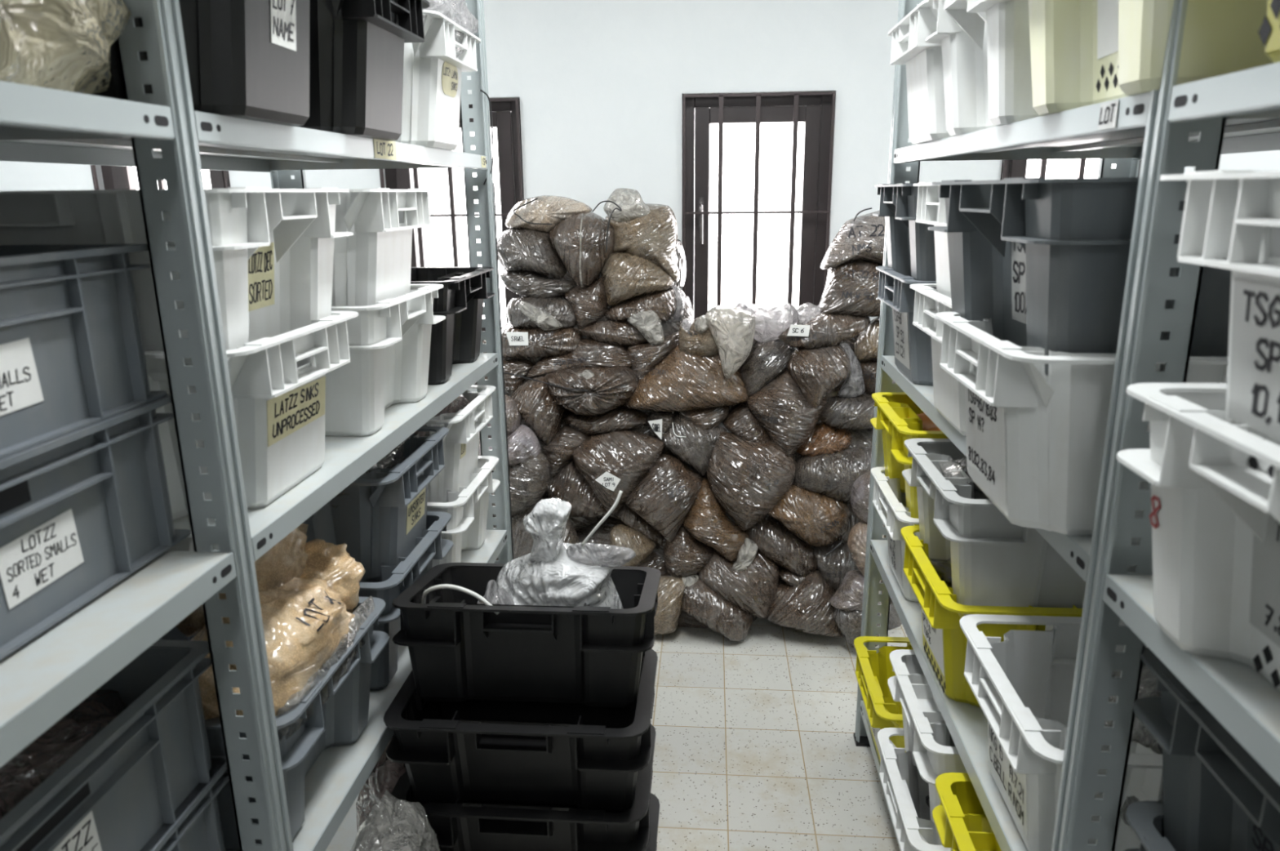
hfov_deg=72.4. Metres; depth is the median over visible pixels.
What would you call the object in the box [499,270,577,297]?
bag
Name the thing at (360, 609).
liner
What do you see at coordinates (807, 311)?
plastic bag
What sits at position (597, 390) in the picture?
bag
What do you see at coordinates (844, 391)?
plastic bag
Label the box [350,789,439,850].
clear bag
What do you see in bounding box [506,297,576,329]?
bag
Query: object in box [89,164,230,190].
window
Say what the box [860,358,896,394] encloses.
bag
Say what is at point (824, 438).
bag
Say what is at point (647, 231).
bag
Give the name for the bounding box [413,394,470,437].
clear bag
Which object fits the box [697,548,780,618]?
bag
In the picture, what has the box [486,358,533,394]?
bag
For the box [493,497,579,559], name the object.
bag
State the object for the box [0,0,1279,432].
wall
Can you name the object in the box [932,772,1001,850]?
crate
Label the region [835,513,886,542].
bag
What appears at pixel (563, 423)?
bag
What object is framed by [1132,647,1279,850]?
crate
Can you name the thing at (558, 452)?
bag
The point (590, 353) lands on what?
bag
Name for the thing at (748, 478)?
bag
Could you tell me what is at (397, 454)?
clear bag
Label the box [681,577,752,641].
bag
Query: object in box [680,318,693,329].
plastic bag
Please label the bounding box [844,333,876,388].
bag
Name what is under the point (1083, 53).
crate
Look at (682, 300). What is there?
plastic bag
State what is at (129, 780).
container
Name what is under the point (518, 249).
bag
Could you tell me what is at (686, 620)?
bag
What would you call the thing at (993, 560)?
crate
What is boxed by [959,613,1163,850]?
crate
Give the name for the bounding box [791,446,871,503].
bag
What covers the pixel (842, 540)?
cable tie
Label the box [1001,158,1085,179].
grille
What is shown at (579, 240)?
bag
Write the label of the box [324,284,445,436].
crate
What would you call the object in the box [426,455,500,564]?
crate
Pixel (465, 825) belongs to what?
crate
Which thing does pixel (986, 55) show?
crate
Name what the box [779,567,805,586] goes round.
bag
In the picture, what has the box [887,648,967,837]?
crate
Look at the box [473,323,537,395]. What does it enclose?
bag
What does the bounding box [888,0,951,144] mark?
crate
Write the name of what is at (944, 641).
crate
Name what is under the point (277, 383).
crate
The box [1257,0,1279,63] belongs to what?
crate
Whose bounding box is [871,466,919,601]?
crate
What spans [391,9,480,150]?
crate
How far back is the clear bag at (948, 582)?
1.96 m
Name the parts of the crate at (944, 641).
handle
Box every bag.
[0,0,131,94]
[0,688,128,818]
[175,523,308,636]
[190,577,355,719]
[300,537,365,613]
[332,436,409,507]
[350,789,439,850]
[355,733,426,850]
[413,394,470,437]
[422,0,478,58]
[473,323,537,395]
[478,424,540,466]
[479,394,521,439]
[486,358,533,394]
[491,450,551,516]
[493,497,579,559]
[497,228,566,278]
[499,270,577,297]
[501,325,582,358]
[503,366,639,415]
[505,195,592,232]
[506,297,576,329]
[507,320,542,359]
[510,375,565,444]
[520,409,570,434]
[524,338,632,377]
[536,423,590,478]
[542,268,599,297]
[545,458,613,517]
[546,497,602,531]
[548,211,614,288]
[557,297,610,338]
[563,404,647,435]
[564,275,608,328]
[569,319,648,345]
[572,429,665,513]
[576,529,598,545]
[578,516,624,546]
[591,188,679,283]
[599,239,686,288]
[600,251,674,306]
[604,288,677,344]
[608,513,620,519]
[609,523,657,566]
[615,503,666,546]
[622,344,748,411]
[623,294,693,347]
[624,453,703,542]
[626,331,678,380]
[631,409,652,435]
[636,551,670,575]
[646,410,675,439]
[649,426,678,457]
[653,543,697,574]
[653,575,687,635]
[662,411,726,476]
[662,524,713,586]
[666,285,685,322]
[677,609,757,627]
[678,314,718,356]
[678,405,728,430]
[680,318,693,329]
[680,458,707,479]
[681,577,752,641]
[682,477,758,572]
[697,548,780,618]
[705,305,755,378]
[706,431,796,530]
[721,401,746,422]
[722,402,772,442]
[734,300,798,342]
[737,338,797,372]
[739,339,796,396]
[745,515,817,576]
[746,368,826,456]
[766,569,843,637]
[767,514,784,582]
[768,484,850,546]
[778,312,871,349]
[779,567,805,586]
[786,344,850,408]
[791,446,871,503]
[792,452,800,459]
[795,302,820,324]
[795,422,853,456]
[813,540,857,591]
[816,381,858,430]
[818,259,883,316]
[818,394,874,429]
[820,207,884,269]
[829,569,881,611]
[832,608,880,647]
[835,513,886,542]
[837,342,864,397]
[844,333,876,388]
[847,427,873,448]
[847,520,884,580]
[848,503,853,515]
[850,471,884,525]
[853,316,894,359]
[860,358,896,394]
[880,579,893,604]
[888,603,902,630]
[907,412,941,431]
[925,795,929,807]
[929,559,951,586]
[938,455,989,498]
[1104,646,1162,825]
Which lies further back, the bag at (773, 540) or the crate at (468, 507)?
the bag at (773, 540)
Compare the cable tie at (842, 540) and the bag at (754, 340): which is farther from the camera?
the bag at (754, 340)
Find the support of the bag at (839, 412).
on the bag at (860, 437)
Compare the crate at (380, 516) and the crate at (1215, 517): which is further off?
the crate at (380, 516)
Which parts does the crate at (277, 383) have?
handle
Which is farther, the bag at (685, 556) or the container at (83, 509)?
the bag at (685, 556)
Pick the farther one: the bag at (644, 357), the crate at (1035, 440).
the bag at (644, 357)
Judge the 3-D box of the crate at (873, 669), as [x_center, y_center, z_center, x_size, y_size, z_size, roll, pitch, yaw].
[0.933,0.829,2.482,0.600,0.262,0.440,1,15,5]
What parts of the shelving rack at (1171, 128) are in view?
post, post, post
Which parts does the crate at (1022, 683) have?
marked panel, handle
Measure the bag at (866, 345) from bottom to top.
0.174 m
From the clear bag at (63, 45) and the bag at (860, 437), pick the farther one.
the bag at (860, 437)
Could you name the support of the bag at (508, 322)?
on the bag at (533, 360)
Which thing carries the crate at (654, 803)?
on the crate
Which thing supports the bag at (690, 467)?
on the bag
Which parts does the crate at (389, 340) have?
handle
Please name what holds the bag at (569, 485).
on the bag at (578, 522)
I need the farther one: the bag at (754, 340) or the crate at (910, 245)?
the bag at (754, 340)
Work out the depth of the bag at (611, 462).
3.45 m
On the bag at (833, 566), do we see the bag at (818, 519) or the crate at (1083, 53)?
the bag at (818, 519)
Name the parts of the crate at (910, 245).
handle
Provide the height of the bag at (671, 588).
0.244 m
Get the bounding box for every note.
[373,138,397,159]
[480,155,485,167]
[1097,99,1119,130]
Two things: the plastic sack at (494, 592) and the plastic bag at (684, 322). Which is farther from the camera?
the plastic bag at (684, 322)
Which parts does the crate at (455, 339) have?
handle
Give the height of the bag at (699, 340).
0.174 m
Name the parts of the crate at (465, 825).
handle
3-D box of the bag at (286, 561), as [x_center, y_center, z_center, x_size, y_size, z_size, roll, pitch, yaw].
[-0.712,0.242,1.536,0.217,0.187,0.332,1,15,5]
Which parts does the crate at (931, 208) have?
handle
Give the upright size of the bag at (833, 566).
0.220 m
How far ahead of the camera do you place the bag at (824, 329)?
3.35 m
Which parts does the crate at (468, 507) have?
handle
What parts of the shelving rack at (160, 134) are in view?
post, post, post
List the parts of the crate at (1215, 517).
handle, marked panel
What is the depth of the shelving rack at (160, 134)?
1.19 m
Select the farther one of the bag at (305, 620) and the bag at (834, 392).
the bag at (834, 392)
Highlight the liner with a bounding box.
[277,595,374,740]
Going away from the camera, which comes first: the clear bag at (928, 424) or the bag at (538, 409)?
the clear bag at (928, 424)
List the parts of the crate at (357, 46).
handle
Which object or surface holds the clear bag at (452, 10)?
in the crate at (431, 90)
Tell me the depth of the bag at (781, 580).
3.60 m
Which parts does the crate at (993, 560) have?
handle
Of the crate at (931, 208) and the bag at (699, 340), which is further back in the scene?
the bag at (699, 340)
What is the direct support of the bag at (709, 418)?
on the bag at (694, 446)
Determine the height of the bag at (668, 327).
0.325 m
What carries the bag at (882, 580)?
on the floor
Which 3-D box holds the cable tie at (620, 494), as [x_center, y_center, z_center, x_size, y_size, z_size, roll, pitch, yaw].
[-0.078,0.191,1.782,0.089,0.118,0.016,-1,15,-2]
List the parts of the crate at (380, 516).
handle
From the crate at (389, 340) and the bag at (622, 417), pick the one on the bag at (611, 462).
the bag at (622, 417)
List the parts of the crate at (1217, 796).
handle, marked panel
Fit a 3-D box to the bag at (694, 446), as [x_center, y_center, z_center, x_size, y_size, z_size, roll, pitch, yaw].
[0.214,0.072,3.510,0.264,0.270,0.166,1,15,5]
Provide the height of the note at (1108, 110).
0.032 m
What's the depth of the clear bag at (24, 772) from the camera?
1.11 m
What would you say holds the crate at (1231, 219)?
on the crate at (1215, 517)
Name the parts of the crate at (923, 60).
handle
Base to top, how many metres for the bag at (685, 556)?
0.250 m
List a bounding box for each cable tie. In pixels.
[421,583,498,614]
[581,489,622,545]
[823,539,843,556]
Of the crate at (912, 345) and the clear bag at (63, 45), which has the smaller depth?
the clear bag at (63, 45)
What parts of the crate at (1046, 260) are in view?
handle, marked panel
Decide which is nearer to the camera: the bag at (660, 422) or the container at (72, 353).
the container at (72, 353)
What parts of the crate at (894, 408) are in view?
handle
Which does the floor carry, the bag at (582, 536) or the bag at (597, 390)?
the bag at (582, 536)
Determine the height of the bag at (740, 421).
0.207 m
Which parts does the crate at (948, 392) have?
handle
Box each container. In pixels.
[0,243,167,458]
[0,393,191,659]
[0,639,226,850]
[139,755,229,850]
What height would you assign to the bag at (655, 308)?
0.215 m
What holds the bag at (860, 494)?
on the bag at (856, 540)
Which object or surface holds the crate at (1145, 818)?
on the shelving rack at (1171, 128)
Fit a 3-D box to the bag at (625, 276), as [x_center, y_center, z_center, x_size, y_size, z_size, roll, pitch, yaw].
[-0.011,-0.581,3.470,0.294,0.215,0.192,1,15,5]
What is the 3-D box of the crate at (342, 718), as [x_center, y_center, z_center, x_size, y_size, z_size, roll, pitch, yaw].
[-0.807,0.519,1.577,0.600,0.262,0.440,1,15,5]
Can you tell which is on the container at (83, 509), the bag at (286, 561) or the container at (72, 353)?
the container at (72, 353)
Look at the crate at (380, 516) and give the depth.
1.87 m
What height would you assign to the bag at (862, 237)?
0.236 m
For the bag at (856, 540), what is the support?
on the bag at (848, 597)
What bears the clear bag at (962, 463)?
in the crate at (993, 560)
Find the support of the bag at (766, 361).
on the bag at (780, 406)
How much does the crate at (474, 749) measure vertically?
0.214 m
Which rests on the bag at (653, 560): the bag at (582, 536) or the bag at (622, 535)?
the bag at (622, 535)
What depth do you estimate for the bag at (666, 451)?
3.56 m
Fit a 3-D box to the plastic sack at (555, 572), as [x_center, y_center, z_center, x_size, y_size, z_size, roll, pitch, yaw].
[-0.165,0.310,1.841,0.314,0.332,0.203,1,15,5]
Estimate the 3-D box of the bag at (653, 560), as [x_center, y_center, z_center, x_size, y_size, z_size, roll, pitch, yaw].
[-0.003,0.616,3.684,0.465,0.350,0.216,1,15,5]
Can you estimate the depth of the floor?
2.84 m
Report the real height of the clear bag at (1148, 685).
0.302 m
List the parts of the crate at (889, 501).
marked panel, handle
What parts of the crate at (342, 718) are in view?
handle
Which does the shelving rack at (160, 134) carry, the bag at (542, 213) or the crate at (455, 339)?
the crate at (455, 339)
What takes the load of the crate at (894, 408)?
on the crate at (889, 501)
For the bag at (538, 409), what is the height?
0.290 m
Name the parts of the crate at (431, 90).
handle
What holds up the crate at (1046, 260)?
on the crate at (1035, 440)
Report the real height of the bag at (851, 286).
0.231 m
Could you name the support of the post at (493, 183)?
attached to the shelving rack at (160, 134)
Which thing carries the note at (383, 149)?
attached to the shelving rack at (160, 134)
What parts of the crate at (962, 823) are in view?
handle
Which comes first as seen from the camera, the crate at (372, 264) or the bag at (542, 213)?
the crate at (372, 264)
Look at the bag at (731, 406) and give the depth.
3.53 m
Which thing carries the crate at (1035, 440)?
on the shelving rack at (1171, 128)
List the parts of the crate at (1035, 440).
marked panel, handle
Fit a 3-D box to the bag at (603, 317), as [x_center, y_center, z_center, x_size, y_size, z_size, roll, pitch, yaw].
[-0.201,-0.432,3.610,0.452,0.327,0.216,1,15,5]
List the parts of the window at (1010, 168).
frame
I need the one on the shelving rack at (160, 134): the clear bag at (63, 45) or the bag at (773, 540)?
the clear bag at (63, 45)
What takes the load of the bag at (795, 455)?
on the bag
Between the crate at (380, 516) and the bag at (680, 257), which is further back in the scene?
the bag at (680, 257)
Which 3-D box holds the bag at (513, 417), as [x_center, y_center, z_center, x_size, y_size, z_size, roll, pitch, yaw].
[-0.562,-0.025,3.471,0.182,0.192,0.166,1,15,5]
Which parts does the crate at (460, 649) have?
handle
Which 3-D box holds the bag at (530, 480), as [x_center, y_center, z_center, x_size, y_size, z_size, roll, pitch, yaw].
[-0.510,0.233,3.484,0.311,0.303,0.190,1,15,5]
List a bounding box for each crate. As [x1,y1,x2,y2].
[0,186,353,380]
[92,0,309,126]
[144,311,358,519]
[159,596,389,850]
[297,0,430,141]
[302,426,448,582]
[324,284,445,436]
[331,187,435,306]
[358,511,453,689]
[383,648,657,812]
[390,723,655,850]
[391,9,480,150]
[391,562,661,707]
[410,266,494,384]
[425,385,495,502]
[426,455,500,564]
[643,792,659,850]
[853,635,912,761]
[870,391,948,524]
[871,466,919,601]
[872,182,936,288]
[875,266,936,386]
[877,727,951,850]
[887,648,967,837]
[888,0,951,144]
[900,524,1082,707]
[902,438,1086,615]
[910,283,965,435]
[912,182,951,297]
[925,0,1040,136]
[928,177,1231,376]
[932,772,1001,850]
[935,311,1227,545]
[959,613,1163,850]
[1028,0,1273,115]
[1115,382,1279,690]
[1124,800,1175,850]
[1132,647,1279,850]
[1160,169,1279,478]
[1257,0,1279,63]
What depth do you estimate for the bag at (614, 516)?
3.64 m
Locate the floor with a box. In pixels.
[650,616,907,850]
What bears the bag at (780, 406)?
on the bag at (748, 478)
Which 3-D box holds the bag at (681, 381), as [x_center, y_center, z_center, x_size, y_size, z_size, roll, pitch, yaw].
[0.182,-0.192,3.477,0.514,0.276,0.238,1,15,5]
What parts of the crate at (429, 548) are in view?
handle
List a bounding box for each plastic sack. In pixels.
[477,579,515,604]
[494,497,635,608]
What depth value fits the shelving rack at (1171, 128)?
1.11 m
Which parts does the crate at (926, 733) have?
handle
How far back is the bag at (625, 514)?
3.55 m
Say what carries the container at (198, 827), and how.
on the shelving rack at (160, 134)
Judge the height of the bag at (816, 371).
0.283 m
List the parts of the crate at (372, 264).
handle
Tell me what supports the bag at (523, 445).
on the bag at (530, 480)
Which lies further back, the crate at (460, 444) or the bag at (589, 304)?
the bag at (589, 304)
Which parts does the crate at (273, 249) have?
handle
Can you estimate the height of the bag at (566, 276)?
0.323 m
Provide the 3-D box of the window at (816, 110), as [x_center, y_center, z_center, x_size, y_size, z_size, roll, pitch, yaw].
[0.490,-0.845,3.733,0.620,1.075,0.147,1,15,5]
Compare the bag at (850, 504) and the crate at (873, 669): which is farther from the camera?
the bag at (850, 504)
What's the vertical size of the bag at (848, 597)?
0.156 m
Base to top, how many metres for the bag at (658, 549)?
0.344 m
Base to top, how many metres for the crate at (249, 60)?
0.262 m
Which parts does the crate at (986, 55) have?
handle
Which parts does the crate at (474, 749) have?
handle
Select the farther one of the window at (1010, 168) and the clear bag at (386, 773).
the window at (1010, 168)
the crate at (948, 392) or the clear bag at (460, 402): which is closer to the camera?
the crate at (948, 392)
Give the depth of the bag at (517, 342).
3.47 m
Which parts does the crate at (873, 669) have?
marked panel, handle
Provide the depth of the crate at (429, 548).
1.89 m
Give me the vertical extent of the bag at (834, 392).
0.325 m
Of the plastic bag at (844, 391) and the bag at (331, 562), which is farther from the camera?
the plastic bag at (844, 391)
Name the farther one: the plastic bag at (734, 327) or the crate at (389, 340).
the plastic bag at (734, 327)
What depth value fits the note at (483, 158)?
2.44 m
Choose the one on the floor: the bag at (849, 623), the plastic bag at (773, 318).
the bag at (849, 623)
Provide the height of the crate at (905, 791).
0.262 m
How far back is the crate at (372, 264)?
1.71 m
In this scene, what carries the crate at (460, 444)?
on the crate at (468, 507)
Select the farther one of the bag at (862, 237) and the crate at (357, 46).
the bag at (862, 237)
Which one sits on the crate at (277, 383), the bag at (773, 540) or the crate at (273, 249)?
the crate at (273, 249)
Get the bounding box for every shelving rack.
[0,0,512,850]
[853,0,1279,850]
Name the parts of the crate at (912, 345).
handle, marked panel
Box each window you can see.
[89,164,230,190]
[379,97,524,331]
[682,91,835,319]
[1000,158,1141,179]
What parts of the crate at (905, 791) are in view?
handle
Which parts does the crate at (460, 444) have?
handle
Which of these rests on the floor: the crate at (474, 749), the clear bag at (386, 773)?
the clear bag at (386, 773)
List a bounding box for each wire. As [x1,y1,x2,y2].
[480,88,493,185]
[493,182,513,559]
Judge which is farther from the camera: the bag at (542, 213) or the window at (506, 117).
the window at (506, 117)
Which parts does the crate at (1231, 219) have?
handle, marked panel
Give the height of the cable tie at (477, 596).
0.081 m
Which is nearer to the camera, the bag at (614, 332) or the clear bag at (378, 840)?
the clear bag at (378, 840)
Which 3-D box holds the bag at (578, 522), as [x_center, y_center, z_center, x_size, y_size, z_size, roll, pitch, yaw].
[-0.377,0.308,3.707,0.466,0.344,0.218,1,15,5]
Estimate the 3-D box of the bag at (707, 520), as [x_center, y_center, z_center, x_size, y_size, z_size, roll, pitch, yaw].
[0.319,0.414,3.527,0.310,0.401,0.217,1,15,5]
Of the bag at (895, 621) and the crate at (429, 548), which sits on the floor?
the bag at (895, 621)
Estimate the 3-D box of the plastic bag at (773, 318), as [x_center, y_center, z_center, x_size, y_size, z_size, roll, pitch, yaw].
[0.499,-0.410,3.462,0.258,0.161,0.168,1,15,5]
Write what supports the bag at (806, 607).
on the floor
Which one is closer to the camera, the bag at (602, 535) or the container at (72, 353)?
the container at (72, 353)
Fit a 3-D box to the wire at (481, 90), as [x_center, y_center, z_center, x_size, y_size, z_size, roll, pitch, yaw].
[-0.443,-0.815,2.479,0.048,0.258,0.032,12,19,39]
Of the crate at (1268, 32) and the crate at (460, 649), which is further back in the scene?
the crate at (460, 649)

